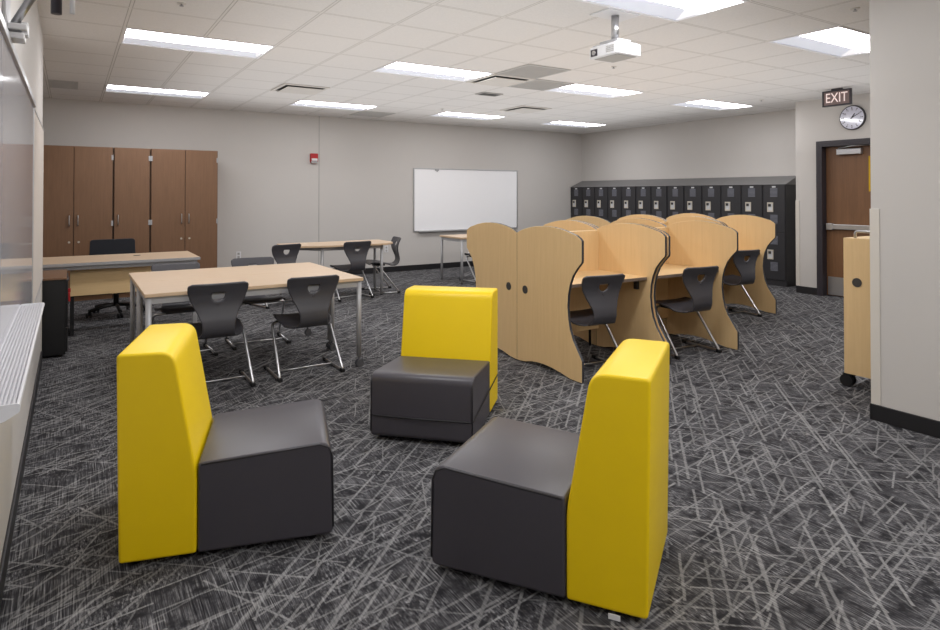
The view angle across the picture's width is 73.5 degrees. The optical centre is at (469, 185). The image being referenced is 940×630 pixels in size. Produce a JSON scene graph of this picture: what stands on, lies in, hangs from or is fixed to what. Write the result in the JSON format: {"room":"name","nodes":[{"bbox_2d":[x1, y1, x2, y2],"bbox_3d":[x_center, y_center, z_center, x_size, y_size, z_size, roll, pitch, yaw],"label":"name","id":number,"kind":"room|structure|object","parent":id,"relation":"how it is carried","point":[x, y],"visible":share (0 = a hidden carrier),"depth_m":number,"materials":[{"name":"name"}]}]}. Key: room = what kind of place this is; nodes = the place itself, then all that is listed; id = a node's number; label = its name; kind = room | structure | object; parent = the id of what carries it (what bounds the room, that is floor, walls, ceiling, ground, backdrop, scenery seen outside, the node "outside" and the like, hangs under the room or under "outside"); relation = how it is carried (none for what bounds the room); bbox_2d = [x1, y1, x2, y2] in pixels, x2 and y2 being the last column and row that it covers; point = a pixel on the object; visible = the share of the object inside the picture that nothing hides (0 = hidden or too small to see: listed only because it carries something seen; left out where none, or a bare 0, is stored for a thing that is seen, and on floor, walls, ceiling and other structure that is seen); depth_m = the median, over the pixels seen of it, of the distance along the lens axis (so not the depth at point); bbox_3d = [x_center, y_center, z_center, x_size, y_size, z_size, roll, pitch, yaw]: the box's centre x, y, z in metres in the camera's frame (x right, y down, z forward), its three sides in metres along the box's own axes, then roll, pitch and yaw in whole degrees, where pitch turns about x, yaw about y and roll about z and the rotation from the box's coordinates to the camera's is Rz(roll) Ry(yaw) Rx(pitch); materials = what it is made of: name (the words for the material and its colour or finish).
{"room":"classroom","nodes":[
{"label":"classroom","id":0,"kind":"room"},
{"bbox_2d":[0,0,42,560],"bbox_3d":[-1.890,0.071,1.713,0.945,2.740,7.920,0,-1,-32],"label":"wall","id":1,"kind":"structure","parent":0,"point":[12,431],"depth_m":3.27,"materials":[{"name":"paint"}]},
{"bbox_2d":[0,9,35,348],"bbox_3d":[-1.634,0.110,2.213,0.024,1.275,3.730,0,-1,-32],"label":"whiteboard","id":2,"kind":"object","parent":1,"relation":"attached to","point":[17,100],"visible":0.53,"depth_m":2.51,"materials":[{"name":"metal"}]},
{"bbox_2d":[0,302,44,422],"bbox_3d":[-1.567,0.551,2.191,0.092,0.040,1.666,0,-1,-32],"label":"marker tray","id":3,"kind":"object","parent":2,"relation":"attached to","point":[17,349],"visible":1,"depth_m":1.98,"materials":[{"name":"white plastic"}]},
{"bbox_2d":[0,351,41,608],"bbox_3d":[-1.486,1.394,1.954,0.012,0.100,7.920,0,-1,-32],"label":"baseboard","id":4,"kind":"structure","parent":1,"relation":"attached to","point":[4,561],"depth_m":2.82,"materials":[{"name":"rubber"}]},
{"bbox_2d":[33,107,43,302],"bbox_3d":[-3.111,0.145,4.532,0.014,1.240,1.750,0,-1,-32],"label":"panel","id":5,"kind":"object","parent":1,"relation":"attached to","point":[38,128],"visible":0.67,"depth_m":4.44,"materials":[{"name":"metal"}]},
{"bbox_2d":[2,0,74,43],"bbox_3d":[-1.346,-0.835,2.449,0.750,0.630,0.200,0,-1,-32],"label":"mount","id":6,"kind":"object","parent":1,"relation":"attached to","point":[18,30],"depth_m":2.26,"materials":[{"name":"silver metal"}]},
{"bbox_2d":[41,284,41,350],"bbox_3d":[-3.620,0.772,5.271,0.056,1.225,0.056,0,-1,-32],"label":"trim","id":7,"kind":"structure","parent":1,"relation":"attached to","point":[41,284],"depth_m":5.26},
{"bbox_2d":[43,98,581,268],"bbox_3d":[-2.022,0.186,11.116,10.800,2.740,0.100,0,-1,-32],"label":"wall","id":8,"kind":"structure","parent":0,"point":[270,192],"depth_m":10.78,"materials":[{"name":"paint"}]},
{"bbox_2d":[236,252,240,257],"bbox_3d":[-3.676,1.102,9.990,0.074,0.120,0.010,0,-1,-32],"label":"wall outlet","id":9,"kind":"object","parent":8,"relation":"attached to","point":[238,254],"visible":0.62,"depth_m":9.98,"materials":[{"name":"white plastic"}]},
{"bbox_2d":[310,153,317,163],"bbox_3d":[-2.636,-0.465,10.636,0.130,0.170,0.070,0,-1,-32],"label":"fire alarm","id":10,"kind":"object","parent":8,"relation":"attached to","point":[313,156],"visible":1,"depth_m":10.61,"materials":[{"name":"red plastic"}]},
{"bbox_2d":[318,116,319,264],"bbox_3d":[-2.571,0.131,10.707,0.014,2.640,0.002,0,-1,-32],"label":"trim","id":11,"kind":"structure","parent":8,"relation":"attached to","point":[319,116],"depth_m":10.70,"materials":[{"name":"grey metal"}]},
{"bbox_2d":[346,261,473,274],"bbox_3d":[-0.907,1.514,11.741,7.370,0.100,0.012,0,-1,-32],"label":"baseboard","id":12,"kind":"structure","parent":8,"relation":"attached to","point":[465,263],"depth_m":11.65,"materials":[{"name":"rubber"}]},
{"bbox_2d":[413,168,517,231],"bbox_3d":[-0.026,0.268,12.281,2.400,1.196,0.070,0,-1,-32],"label":"whiteboard","id":13,"kind":"object","parent":8,"relation":"attached to","point":[443,199],"visible":0.98,"depth_m":12.22,"materials":[{"name":"plastic"}]},
{"bbox_2d":[418,228,514,231],"bbox_3d":[-0.020,0.859,12.265,2.200,0.014,0.050,0,-1,-32],"label":"tray","id":14,"kind":"object","parent":13,"relation":"on","point":[423,229],"depth_m":11.95,"materials":[{"name":"metal"}]},
{"bbox_2d":[37,0,869,133],"bbox_3d":[1.199,-1.246,6.059,10.800,0.001,12.120,0,-1,-32],"label":"ceiling","id":15,"kind":"structure","parent":0,"point":[726,54],"depth_m":6.01,"materials":[{"name":"tile"}]},
{"bbox_2d":[48,80,77,89],"bbox_3d":[-4.912,-1.223,7.601,0.296,0.007,0.589,0,-1,-32],"label":"ceiling vent","id":16,"kind":"object","parent":15,"relation":"in","point":[52,83],"visible":1,"depth_m":7.57,"materials":[{"name":"grey metal"}]},
{"bbox_2d":[104,84,209,98],"bbox_3d":[-4.046,-1.262,8.151,1.186,0.096,0.613,0,-1,-32],"label":"ceiling light","id":17,"kind":"object","parent":15,"relation":"attached to","point":[109,87],"visible":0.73,"depth_m":8.18,"materials":[{"name":"white plastic"}]},
{"bbox_2d":[177,2,185,6],"bbox_3d":[-2.000,-1.257,4.361,0.060,0.024,0.060,0,-1,-32],"label":"sprinkler head","id":18,"kind":"object","parent":15,"relation":"attached to","point":[180,4],"visible":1,"depth_m":4.35},
{"bbox_2d":[119,27,274,58],"bbox_3d":[-2.404,-1.294,5.563,1.186,0.096,0.613,0,-1,-32],"label":"ceiling light","id":19,"kind":"object","parent":15,"relation":"attached to","point":[130,36],"visible":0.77,"depth_m":5.58,"materials":[{"name":"white plastic"}]},
{"bbox_2d":[271,83,329,94],"bbox_3d":[-2.137,-1.208,7.910,0.573,0.029,0.593,0,-1,-32],"label":"ceiling vent","id":20,"kind":"object","parent":15,"relation":"in","point":[285,88],"visible":1,"depth_m":7.81,"materials":[{"name":"white metal"}]},
{"bbox_2d":[289,100,378,110],"bbox_3d":[-2.043,-1.247,9.422,1.186,0.096,0.613,0,-1,-32],"label":"ceiling light","id":21,"kind":"object","parent":15,"relation":"attached to","point":[305,103],"visible":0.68,"depth_m":9.46,"materials":[{"name":"white plastic"}]},
{"bbox_2d":[350,111,394,116],"bbox_3d":[-1.621,-1.188,10.415,0.569,0.007,0.589,0,-1,-32],"label":"ceiling vent","id":22,"kind":"object","parent":15,"relation":"in","point":[362,113],"visible":1,"depth_m":10.44,"materials":[{"name":"grey metal"}]},
{"bbox_2d":[371,61,493,81],"bbox_3d":[-0.401,-1.279,6.834,1.186,0.096,0.613,0,-1,-32],"label":"ceiling light","id":23,"kind":"object","parent":15,"relation":"attached to","point":[397,67],"visible":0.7,"depth_m":6.87,"materials":[{"name":"white plastic"}]},
{"bbox_2d":[429,112,506,119],"bbox_3d":[-0.040,-1.232,10.693,1.186,0.096,0.613,0,-1,-32],"label":"ceiling light","id":24,"kind":"object","parent":15,"relation":"attached to","point":[443,114],"visible":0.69,"depth_m":10.78,"materials":[{"name":"white plastic"}]},
{"bbox_2d":[475,92,502,96],"bbox_3d":[0.253,-1.210,8.313,0.320,0.015,0.200,0,-1,-32],"label":"ceiling vent","id":25,"kind":"object","parent":15,"relation":"attached to","point":[481,93],"visible":1,"depth_m":8.27,"materials":[{"name":"grey metal"}]},
{"bbox_2d":[466,74,534,86],"bbox_3d":[0.350,-1.215,7.310,0.573,0.029,0.593,0,-1,-32],"label":"ceiling vent","id":26,"kind":"object","parent":15,"relation":"in","point":[499,80],"visible":1,"depth_m":7.23,"materials":[{"name":"white metal"}]},
{"bbox_2d":[500,106,551,113],"bbox_3d":[0.867,-1.185,9.816,0.573,0.029,0.593,0,-1,-32],"label":"ceiling vent","id":27,"kind":"object","parent":15,"relation":"in","point":[520,109],"visible":1,"depth_m":9.73,"materials":[{"name":"white metal"}]},
{"bbox_2d":[496,64,570,78],"bbox_3d":[0.679,-1.233,6.793,0.569,0.007,0.589,0,-1,-32],"label":"ceiling vent","id":28,"kind":"object","parent":15,"relation":"in","point":[528,70],"visible":1,"depth_m":6.77,"materials":[{"name":"grey metal"}]},
{"bbox_2d":[507,79,573,90],"bbox_3d":[0.851,-1.222,7.628,0.569,0.007,0.589,0,-1,-32],"label":"ceiling vent","id":29,"kind":"object","parent":15,"relation":"in","point":[537,84],"visible":0.97,"depth_m":7.63,"materials":[{"name":"grey metal"}]},
{"bbox_2d":[541,121,605,127],"bbox_3d":[1.962,-1.216,11.964,1.186,0.096,0.613,0,-1,-32],"label":"ceiling light","id":30,"kind":"object","parent":15,"relation":"attached to","point":[556,123],"visible":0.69,"depth_m":12.03,"materials":[{"name":"white plastic"}]},
{"bbox_2d":[545,83,643,97],"bbox_3d":[1.602,-1.263,8.105,1.186,0.096,0.613,0,-1,-32],"label":"ceiling light","id":31,"kind":"object","parent":15,"relation":"attached to","point":[577,89],"visible":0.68,"depth_m":8.14,"materials":[{"name":"white plastic"}]},
{"bbox_2d":[590,8,640,62],"bbox_3d":[1.068,-1.099,4.621,0.320,0.328,0.295,0,-1,-32],"label":"projector","id":32,"kind":"object","parent":15,"relation":"hanging from","point":[616,49],"visible":1,"depth_m":4.57,"materials":[{"name":"white plastic"}]},
{"bbox_2d":[606,44,613,51],"bbox_3d":[0.998,-0.983,4.485,0.004,0.047,0.073,0,-1,-32],"label":"vent","id":33,"kind":"object","parent":32,"relation":"attached to","point":[609,47],"depth_m":4.48,"materials":[{"name":"white plastic"}]},
{"bbox_2d":[576,0,748,21],"bbox_3d":[1.242,-1.310,4.247,1.186,0.096,0.613,0,-1,-32],"label":"ceiling light","id":34,"kind":"object","parent":15,"relation":"attached to","point":[670,10],"visible":1,"depth_m":4.49,"materials":[{"name":"plastic"}]},
{"bbox_2d":[669,99,752,110],"bbox_3d":[3.605,-1.248,9.376,1.186,0.096,0.613,0,-1,-32],"label":"ceiling light","id":35,"kind":"object","parent":15,"relation":"attached to","point":[702,104],"visible":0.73,"depth_m":9.44,"materials":[{"name":"white plastic"}]},
{"bbox_2d":[768,26,869,57],"bbox_3d":[3.244,-1.295,5.518,1.186,0.096,0.613,0,-1,-32],"label":"ceiling light","id":36,"kind":"object","parent":15,"relation":"attached to","point":[838,41],"visible":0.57,"depth_m":5.54,"materials":[{"name":"white plastic"}]},
{"bbox_2d":[822,88,851,107],"bbox_3d":[4.599,-1.114,7.884,0.040,0.220,0.350,0,-1,-32],"label":"exit sign","id":37,"kind":"object","parent":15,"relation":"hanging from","point":[836,96],"visible":1,"depth_m":7.87,"materials":[{"name":"paint"}]},
{"bbox_2d":[850,7,859,11],"bbox_3d":[2.744,-1.255,4.481,0.060,0.024,0.060,0,-1,-32],"label":"sprinkler head","id":38,"kind":"object","parent":15,"relation":"attached to","point":[855,9],"visible":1,"depth_m":4.47},
{"bbox_2d":[0,266,939,629],"bbox_3d":[1.199,1.524,6.025,10.800,0.060,12.120,0,-1,-32],"label":"floor","id":39,"kind":"structure","parent":0,"point":[791,507],"depth_m":2.94,"materials":[{"name":"carpet"}]},
{"bbox_2d":[42,269,70,356],"bbox_3d":[-3.882,1.144,5.668,0.477,0.690,0.705,0,-1,-32],"label":"pedestal","id":40,"kind":"object","parent":39,"relation":"on","point":[55,290],"visible":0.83,"depth_m":5.45,"materials":[{"name":"black plastic"}]},
{"bbox_2d":[43,145,113,301],"bbox_3d":[-5.376,0.499,8.528,0.908,2.050,0.645,0,-1,-32],"label":"storage cabinet","id":41,"kind":"object","parent":39,"relation":"on","point":[77,180],"visible":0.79,"depth_m":8.30,"materials":[{"name":"brown wood"}]},
{"bbox_2d":[86,238,144,317],"bbox_3d":[-4.167,1.076,7.415,0.660,0.870,0.624,1,-1,-38],"label":"chair","id":42,"kind":"object","parent":39,"relation":"on","point":[102,246],"visible":0.45,"depth_m":7.55,"materials":[{"name":"black plastic"}]},
{"bbox_2d":[43,251,199,335],"bbox_3d":[-4.003,1.129,6.555,2.080,0.742,0.858,0,-1,-32],"label":"desk","id":43,"kind":"object","parent":39,"relation":"on","point":[89,274],"visible":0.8,"depth_m":6.41,"materials":[{"name":"brown wood"}]},
{"bbox_2d":[112,147,150,297],"bbox_3d":[-4.801,0.504,8.893,0.446,2.050,0.645,0,-1,-32],"label":"storage cabinet","id":44,"kind":"object","parent":39,"relation":"on","point":[131,166],"visible":0.62,"depth_m":8.66,"materials":[{"name":"brown wood"}]},
{"bbox_2d":[150,149,217,268],"bbox_3d":[-4.235,0.508,9.252,0.892,2.050,0.645,0,-1,-32],"label":"storage cabinet","id":45,"kind":"object","parent":39,"relation":"on","point":[183,183],"visible":0.83,"depth_m":9.01,"materials":[{"name":"brown wood"}]},
{"bbox_2d":[151,262,217,355],"bbox_3d":[-2.564,1.096,5.571,0.526,0.785,0.504,0,-1,-35],"label":"shell chair","id":46,"kind":"object","parent":39,"relation":"on","point":[174,307],"visible":0.5,"depth_m":5.68,"materials":[{"name":"plastic"}]},
{"bbox_2d":[187,281,255,386],"bbox_3d":[-1.905,1.085,4.667,0.526,0.785,0.504,0,-1,-31],"label":"shell chair","id":47,"kind":"object","parent":39,"relation":"on","point":[218,319],"visible":0.8,"depth_m":4.50,"materials":[{"name":"plastic"}]},
{"bbox_2d":[117,323,333,563],"bbox_3d":[-1.026,1.048,2.754,0.807,0.812,0.584,0,-1,-16],"label":"lounge chair","id":48,"kind":"object","parent":39,"relation":"on","point":[188,479],"visible":1,"depth_m":2.48,"materials":[{"name":"yellow leather"}]},
{"bbox_2d":[129,262,331,348],"bbox_3d":[-2.109,1.124,5.618,1.614,0.730,0.690,0,-1,-32],"label":"work table","id":49,"kind":"object","parent":39,"relation":"on","point":[135,277],"visible":0.56,"depth_m":5.51,"materials":[{"name":"brown wood"}]},
{"bbox_2d":[136,269,363,366],"bbox_3d":[-1.736,1.117,5.032,1.614,0.730,0.690,0,-1,-32],"label":"work table","id":50,"kind":"object","parent":39,"relation":"on","point":[166,291],"visible":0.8,"depth_m":4.94,"materials":[{"name":"brown wood"}]},
{"bbox_2d":[225,257,290,349],"bbox_3d":[-2.047,1.102,6.053,0.526,0.785,0.504,0,-1,-30],"label":"shell chair","id":51,"kind":"object","parent":39,"relation":"on","point":[235,262],"visible":0.52,"depth_m":6.14,"materials":[{"name":"plastic"}]},
{"bbox_2d":[249,243,300,308],"bbox_3d":[-2.467,1.126,8.067,0.504,0.785,0.526,-1,-1,42],"label":"shell chair","id":52,"kind":"object","parent":39,"relation":"on","point":[278,254],"visible":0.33,"depth_m":7.91,"materials":[{"name":"plastic"}]},
{"bbox_2d":[263,275,344,382],"bbox_3d":[-1.322,1.089,5.037,0.526,0.785,0.504,0,-1,-32],"label":"shell chair","id":53,"kind":"object","parent":39,"relation":"on","point":[313,308],"visible":1,"depth_m":4.87,"materials":[{"name":"plastic"}]},
{"bbox_2d":[277,240,392,294],"bbox_3d":[-1.833,1.162,8.779,1.528,0.730,0.708,0,-1,-32],"label":"work table","id":54,"kind":"object","parent":39,"relation":"on","point":[332,245],"visible":0.62,"depth_m":8.74,"materials":[{"name":"brown wood"}]},
{"bbox_2d":[330,241,373,301],"bbox_3d":[-1.636,1.132,8.569,0.526,0.785,0.504,1,-1,-39],"label":"shell chair","id":55,"kind":"object","parent":39,"relation":"on","point":[357,259],"visible":0.94,"depth_m":8.42,"materials":[{"name":"plastic"}]},
{"bbox_2d":[361,236,400,294],"bbox_3d":[-1.277,1.140,9.161,0.504,0.785,0.526,0,-1,-22],"label":"shell chair","id":56,"kind":"object","parent":39,"relation":"on","point":[395,239],"visible":0.97,"depth_m":9.18,"materials":[{"name":"plastic"}]},
{"bbox_2d":[370,285,498,443],"bbox_3d":[-0.193,1.079,3.954,0.620,0.778,0.815,0,-1,13],"label":"lounge chair","id":57,"kind":"object","parent":39,"relation":"on","point":[442,385],"visible":0.98,"depth_m":3.83,"materials":[{"name":"yellow leather"}]},
{"bbox_2d":[440,234,466,283],"bbox_3d":[0.357,1.185,10.594,1.610,0.730,0.690,0,-1,-32],"label":"work table","id":58,"kind":"object","parent":39,"relation":"on","point":[461,238],"visible":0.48,"depth_m":10.14,"materials":[{"name":"brown wood"}]},
{"bbox_2d":[459,253,475,282],"bbox_3d":[0.185,1.153,10.269,0.526,0.785,0.504,1,-1,-38],"label":"shell chair","id":59,"kind":"object","parent":39,"relation":"on","point":[464,253],"visible":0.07,"depth_m":10.14,"materials":[{"name":"plastic"}]},
{"bbox_2d":[467,220,596,358],"bbox_3d":[0.583,0.914,5.977,0.953,1.158,0.806,0,-1,-32],"label":"study carrel","id":60,"kind":"object","parent":39,"relation":"on","point":[492,247],"visible":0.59,"depth_m":5.63,"materials":[{"name":"brown wood"}]},
{"bbox_2d":[430,339,669,621],"bbox_3d":[0.336,1.044,2.476,0.807,0.812,0.589,0,-1,24],"label":"lounge chair","id":61,"kind":"object","parent":39,"relation":"on","point":[583,516],"visible":1,"depth_m":2.19,"materials":[{"name":"yellow leather"}]},
{"bbox_2d":[571,187,582,217],"bbox_3d":[2.431,0.807,13.643,0.358,1.560,0.372,0,-1,-32],"label":"locker","id":62,"kind":"object","parent":39,"relation":"on","point":[576,192],"visible":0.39,"depth_m":13.55,"materials":[{"name":"metal"}]},
{"bbox_2d":[546,274,624,365],"bbox_3d":[0.957,1.090,5.121,0.526,0.785,0.504,0,-1,-26],"label":"shell chair","id":63,"kind":"object","parent":39,"relation":"on","point":[603,304],"visible":0.8,"depth_m":4.94,"materials":[{"name":"plastic"}]},
{"bbox_2d":[583,187,594,215],"bbox_3d":[2.632,0.803,13.325,0.358,1.560,0.372,0,-1,-32],"label":"locker","id":64,"kind":"object","parent":39,"relation":"on","point":[588,192],"visible":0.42,"depth_m":13.22,"materials":[{"name":"metal"}]},
{"bbox_2d":[517,223,666,382],"bbox_3d":[1.017,0.906,5.293,0.953,1.158,0.806,0,-1,-32],"label":"study carrel","id":65,"kind":"object","parent":39,"relation":"on","point":[552,262],"visible":0.84,"depth_m":5.28,"materials":[{"name":"brown wood"}]},
{"bbox_2d":[595,187,607,219],"bbox_3d":[2.834,0.799,13.007,0.358,1.560,0.372,0,-1,-32],"label":"locker","id":66,"kind":"object","parent":39,"relation":"on","point":[601,193],"visible":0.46,"depth_m":12.91,"materials":[{"name":"metal"}]},
{"bbox_2d":[608,187,621,222],"bbox_3d":[3.035,0.795,12.689,0.358,1.560,0.372,0,-1,-32],"label":"locker","id":67,"kind":"object","parent":39,"relation":"on","point":[614,193],"visible":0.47,"depth_m":12.60,"materials":[{"name":"metal"}]},
{"bbox_2d":[612,210,616,216],"bbox_3d":[2.894,0.546,12.602,0.006,0.129,0.120,0,-1,-32],"label":"vent","id":68,"kind":"object","parent":67,"relation":"attached to","point":[614,212],"depth_m":12.60,"materials":[{"name":"grey metal"}]},
{"bbox_2d":[566,214,665,226],"bbox_3d":[1.771,0.935,7.702,0.953,1.158,0.806,0,-1,-32],"label":"study carrel","id":69,"kind":"object","parent":39,"relation":"on","point":[599,222],"visible":0.17,"depth_m":7.52,"materials":[{"name":"brown wood"}]},
{"bbox_2d":[574,218,665,332],"bbox_3d":[1.396,0.920,6.493,0.953,1.158,0.806,0,-1,-32],"label":"study carrel","id":70,"kind":"object","parent":39,"relation":"on","point":[652,223],"visible":0.17,"depth_m":6.59,"materials":[{"name":"brown wood"}]},
{"bbox_2d":[622,186,635,216],"bbox_3d":[3.237,0.791,12.372,0.358,1.560,0.372,0,-1,-32],"label":"locker","id":71,"kind":"object","parent":39,"relation":"on","point":[628,193],"visible":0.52,"depth_m":12.28,"materials":[{"name":"metal"}]},
{"bbox_2d":[626,189,630,195],"bbox_3d":[3.095,0.133,12.290,0.006,0.129,0.120,0,-1,-32],"label":"vent","id":72,"kind":"object","parent":71,"relation":"attached to","point":[628,191],"depth_m":12.28,"materials":[{"name":"grey metal"}]},
{"bbox_2d":[636,186,651,214],"bbox_3d":[3.439,0.787,12.054,0.358,1.560,0.372,0,-1,-32],"label":"locker","id":73,"kind":"object","parent":39,"relation":"on","point":[643,193],"visible":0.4,"depth_m":11.96,"materials":[{"name":"metal"}]},
{"bbox_2d":[651,186,667,218],"bbox_3d":[3.640,0.783,11.736,0.358,1.560,0.372,0,-1,-32],"label":"locker","id":74,"kind":"object","parent":39,"relation":"on","point":[659,194],"visible":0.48,"depth_m":11.64,"materials":[{"name":"metal"}]},
{"bbox_2d":[617,216,724,225],"bbox_3d":[2.205,0.927,7.018,0.953,1.158,0.806,0,-1,-32],"label":"study carrel","id":75,"kind":"object","parent":39,"relation":"on","point":[684,218],"visible":0.13,"depth_m":7.31,"materials":[{"name":"brown wood"}]},
{"bbox_2d":[667,186,684,216],"bbox_3d":[3.842,0.780,11.419,0.358,1.560,0.372,0,-1,-32],"label":"locker","id":76,"kind":"object","parent":39,"relation":"on","point":[676,202],"visible":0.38,"depth_m":11.33,"materials":[{"name":"metal"}]},
{"bbox_2d":[643,213,715,220],"bbox_3d":[2.579,0.941,8.214,0.953,1.158,0.806,0,-1,-32],"label":"study carrel","id":77,"kind":"object","parent":39,"relation":"on","point":[683,214],"visible":0.16,"depth_m":8.45,"materials":[{"name":"brown wood"}]},
{"bbox_2d":[632,221,738,363],"bbox_3d":[1.830,0.912,5.809,0.953,1.158,0.806,0,-1,-32],"label":"study carrel","id":78,"kind":"object","parent":39,"relation":"on","point":[690,244],"visible":0.51,"depth_m":6.00,"materials":[{"name":"brown wood"}]},
{"bbox_2d":[656,266,721,359],"bbox_3d":[1.925,1.097,5.676,0.526,0.785,0.504,0,-1,-26],"label":"shell chair","id":79,"kind":"object","parent":39,"relation":"on","point":[700,292],"visible":0.97,"depth_m":5.51,"materials":[{"name":"plastic"}]},
{"bbox_2d":[684,186,702,213],"bbox_3d":[4.044,0.776,11.101,0.358,1.560,0.372,0,-1,-32],"label":"locker","id":80,"kind":"object","parent":39,"relation":"on","point":[692,194],"visible":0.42,"depth_m":11.01,"materials":[{"name":"metal"}]},
{"bbox_2d":[690,189,695,193],"bbox_3d":[3.902,0.117,11.019,0.006,0.129,0.120,0,-1,-32],"label":"vent","id":81,"kind":"object","parent":80,"relation":"attached to","point":[692,191],"depth_m":11.01,"materials":[{"name":"grey metal"}]},
{"bbox_2d":[702,185,721,218],"bbox_3d":[4.245,0.772,10.783,0.358,1.560,0.372,0,-1,-32],"label":"locker","id":82,"kind":"object","parent":39,"relation":"on","point":[711,194],"visible":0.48,"depth_m":10.68,"materials":[{"name":"metal"}]},
{"bbox_2d":[708,189,713,193],"bbox_3d":[4.104,0.113,10.701,0.006,0.129,0.120,0,-1,-32],"label":"vent","id":83,"kind":"object","parent":82,"relation":"attached to","point":[710,191],"depth_m":10.70,"materials":[{"name":"grey metal"}]},
{"bbox_2d":[721,185,741,216],"bbox_3d":[4.447,0.768,10.466,0.358,1.560,0.372,0,-1,-32],"label":"locker","id":84,"kind":"object","parent":39,"relation":"on","point":[731,195],"visible":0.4,"depth_m":10.37,"materials":[{"name":"metal"}]},
{"bbox_2d":[727,190,733,196],"bbox_3d":[4.305,0.109,10.383,0.006,0.129,0.120,0,-1,-32],"label":"vent","id":85,"kind":"object","parent":84,"relation":"attached to","point":[730,193],"depth_m":10.38,"materials":[{"name":"grey metal"}]},
{"bbox_2d":[697,215,776,313],"bbox_3d":[3.013,0.933,7.530,0.953,1.158,0.806,0,-1,-32],"label":"study carrel","id":86,"kind":"object","parent":39,"relation":"on","point":[754,232],"visible":0.32,"depth_m":7.66,"materials":[{"name":"brown wood"}]},
{"bbox_2d":[723,249,761,318],"bbox_3d":[3.044,1.117,7.310,0.526,0.785,0.504,0,-1,-26],"label":"shell chair","id":87,"kind":"object","parent":39,"relation":"on","point":[746,269],"visible":0.78,"depth_m":7.14,"materials":[{"name":"plastic"}]},
{"bbox_2d":[742,185,762,217],"bbox_3d":[4.649,0.764,10.148,0.358,1.560,0.372,0,-1,-32],"label":"locker","id":88,"kind":"object","parent":39,"relation":"on","point":[752,195],"visible":0.32,"depth_m":10.05,"materials":[{"name":"metal"}]},
{"bbox_2d":[748,190,754,196],"bbox_3d":[4.507,0.105,10.066,0.006,0.129,0.120,0,-1,-32],"label":"vent","id":89,"kind":"object","parent":88,"relation":"attached to","point":[751,193],"depth_m":10.06,"materials":[{"name":"grey metal"}]},
{"bbox_2d":[763,185,795,286],"bbox_3d":[4.850,0.760,9.830,0.358,1.560,0.372,0,-1,-32],"label":"locker","id":90,"kind":"object","parent":39,"relation":"on","point":[779,206],"visible":0.9,"depth_m":9.68,"materials":[{"name":"metal"}]},
{"bbox_2d":[572,176,795,186],"bbox_3d":[3.644,-0.068,11.749,0.350,0.138,4.892,0,-1,-32],"label":"hood","id":91,"kind":"object","parent":90,"relation":"on","point":[767,180],"visible":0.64,"depth_m":11.16,"materials":[{"name":"metal"}]},
{"bbox_2d":[770,215,777,222],"bbox_3d":[4.708,0.512,9.743,0.006,0.129,0.120,0,-1,-32],"label":"vent","id":92,"kind":"object","parent":90,"relation":"attached to","point":[774,218],"depth_m":9.73,"materials":[{"name":"grey metal"}]},
{"bbox_2d":[770,188,777,196],"bbox_3d":[4.708,0.102,9.748,0.006,0.129,0.120,0,-1,-32],"label":"vent","id":93,"kind":"object","parent":90,"relation":"attached to","point":[773,191],"depth_m":9.74,"materials":[{"name":"grey metal"}]},
{"bbox_2d":[770,262,777,270],"bbox_3d":[4.708,1.246,9.734,0.006,0.129,0.120,0,-1,-32],"label":"vent","id":94,"kind":"object","parent":90,"relation":"attached to","point":[773,265],"depth_m":9.74,"materials":[{"name":"grey metal"}]},
{"bbox_2d":[840,230,870,385],"bbox_3d":[3.201,0.897,4.496,0.604,1.154,0.800,0,-1,-32],"label":"base cabinet","id":95,"kind":"object","parent":39,"relation":"on","point":[856,250],"visible":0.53,"depth_m":4.56,"materials":[{"name":"brown wood"}]},
{"bbox_2d":[582,109,795,180],"bbox_3d":[3.937,0.193,11.711,0.100,2.740,5.280,0,-1,-32],"label":"wall","id":96,"kind":"structure","parent":0,"point":[760,144],"depth_m":11.34,"materials":[{"name":"paint"}]},
{"bbox_2d":[795,93,869,287],"bbox_3d":[6.826,0.129,6.487,0.820,2.740,6.640,0,-1,-32],"label":"wall","id":97,"kind":"structure","parent":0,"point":[814,123],"depth_m":8.88,"materials":[{"name":"paint"}]},
{"bbox_2d":[795,200,799,285],"bbox_3d":[4.732,0.818,9.055,0.056,1.225,0.056,0,-1,-32],"label":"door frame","id":98,"kind":"structure","parent":97,"relation":"attached to","point":[796,201],"depth_m":9.04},
{"bbox_2d":[796,285,816,294],"bbox_3d":[4.777,1.479,8.924,0.012,0.100,0.300,0,-1,-32],"label":"baseboard","id":99,"kind":"structure","parent":97,"relation":"attached to","point":[799,289],"depth_m":8.92,"materials":[{"name":"rubber"}]},
{"bbox_2d":[816,138,870,296],"bbox_3d":[5.231,0.448,8.402,0.218,2.150,1.090,0,-1,-32],"label":"door","id":100,"kind":"structure","parent":97,"relation":"attached to","point":[843,167],"depth_m":8.65,"materials":[{"name":"wood"}]},
{"bbox_2d":[840,105,865,129],"bbox_3d":[5.109,-0.912,8.400,0.044,0.330,0.330,0,-1,-32],"label":"wall clock","id":101,"kind":"object","parent":97,"relation":"attached to","point":[853,117],"visible":1,"depth_m":8.38,"materials":[{"name":"paint"}]},
{"bbox_2d":[869,0,939,438],"bbox_3d":[3.534,0.081,2.538,0.172,2.740,3.500,0,-1,-32],"label":"wall","id":102,"kind":"structure","parent":0,"point":[904,34],"depth_m":3.80,"materials":[{"name":"paint"}]},
{"bbox_2d":[870,403,871,418],"bbox_3d":[2.593,1.419,4.004,0.172,0.100,0.012,0,-1,-32],"label":"baseboard","id":103,"kind":"structure","parent":102,"relation":"attached to","point":[870,403],"depth_m":3.96,"materials":[{"name":"rubber"}]},
{"bbox_2d":[870,209,880,405],"bbox_3d":[2.564,0.756,3.961,0.056,1.225,0.056,0,-1,-32],"label":"trim","id":104,"kind":"structure","parent":102,"relation":"attached to","point":[874,213],"depth_m":3.94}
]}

